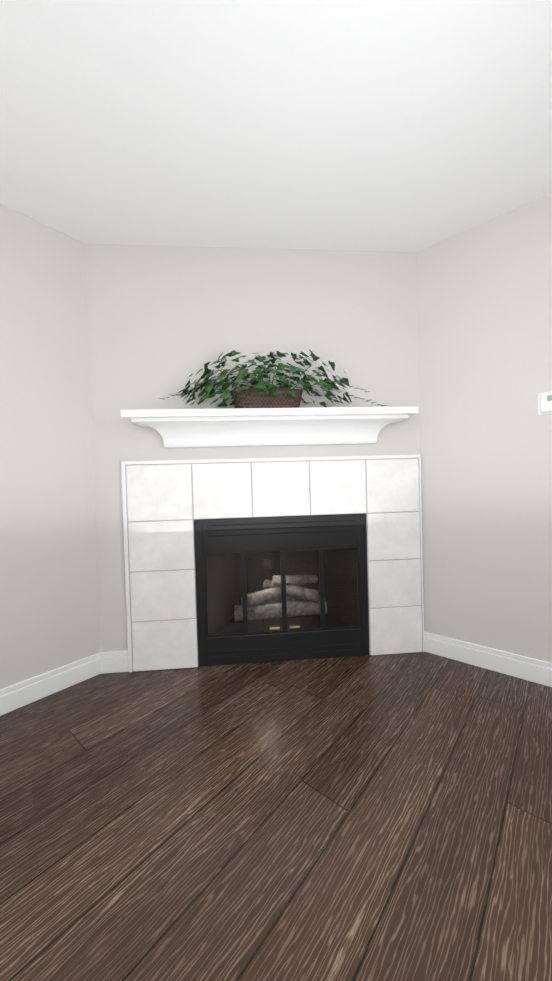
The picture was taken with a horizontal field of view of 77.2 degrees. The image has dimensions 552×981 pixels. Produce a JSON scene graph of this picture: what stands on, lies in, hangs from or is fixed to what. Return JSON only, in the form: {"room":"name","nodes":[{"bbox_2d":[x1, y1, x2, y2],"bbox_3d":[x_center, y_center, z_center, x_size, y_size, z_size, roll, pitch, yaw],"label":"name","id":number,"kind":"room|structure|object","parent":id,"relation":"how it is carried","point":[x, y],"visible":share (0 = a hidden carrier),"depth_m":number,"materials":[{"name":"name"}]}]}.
{"room":"living room","nodes":[
{"label":"living room","id":0,"kind":"room"},
{"bbox_2d":[0,652,551,980],"bbox_3d":[1.249,1.108,-2.214,9.200,0.100,6.800,-1,1,41],"label":"floor","id":1,"kind":"structure","parent":0,"point":[386,817],"depth_m":1.07,"materials":[{"name":"brown wood"}]},
{"bbox_2d":[121,454,424,671],"bbox_3d":[0.015,0.412,2.050,1.762,1.211,0.023,-2,1,-4],"label":"fireplace surround","id":2,"kind":"object","parent":1,"relation":"on","point":[166,503],"visible":0.98,"depth_m":2.02,"materials":[{"name":"white tile"}]},
{"bbox_2d":[194,514,368,665],"bbox_3d":[0.030,0.584,2.267,1.022,0.860,0.440,-2,1,-4],"label":"firebox","id":3,"kind":"object","parent":2,"relation":"in","point":[283,588],"visible":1,"depth_m":2.08,"materials":[{"name":"black metal"}]},
{"bbox_2d":[0,192,551,688],"bbox_3d":[1.213,-0.161,-2.236,9.200,2.440,6.800,-1,1,41],"label":"wall","id":4,"kind":"structure","parent":0,"point":[450,338],"depth_m":1.96,"materials":[{"name":"white paint"}]},
{"bbox_2d":[121,406,418,447],"bbox_3d":[-0.013,-0.353,1.946,1.590,0.177,0.205,-2,1,-4],"label":"mantel shelf","id":5,"kind":"object","parent":4,"relation":"attached to","point":[179,428],"visible":1,"depth_m":1.95,"materials":[{"name":"white wood"}]},
{"bbox_2d":[160,350,387,407],"bbox_3d":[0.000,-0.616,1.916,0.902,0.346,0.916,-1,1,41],"label":"ivy plant","id":6,"kind":"object","parent":5,"relation":"on","point":[257,394],"visible":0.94,"depth_m":1.88,"materials":[{"name":"green plant"}]},
{"bbox_2d":[0,632,551,715],"bbox_3d":[1.246,0.998,-2.216,8.900,0.120,6.500,-1,1,41],"label":"baseboard","id":7,"kind":"structure","parent":4,"relation":"attached to","point":[25,692],"depth_m":1.86,"materials":[{"name":"white wood"}]},
{"bbox_2d":[537,391,551,414],"bbox_3d":[1.373,-0.434,1.677,0.170,0.110,0.029,-1,1,41],"label":"thermostat","id":8,"kind":"object","parent":4,"relation":"attached to","point":[544,402],"visible":1,"depth_m":1.71,"materials":[{"name":"white plastic"}]},
{"bbox_2d":[0,0,551,251],"bbox_3d":[1.177,-1.430,-2.258,9.200,0.100,6.800,-1,1,41],"label":"ceiling","id":9,"kind":"structure","parent":0,"point":[389,125],"depth_m":1.31,"materials":[{"name":"white paint"}]}
]}

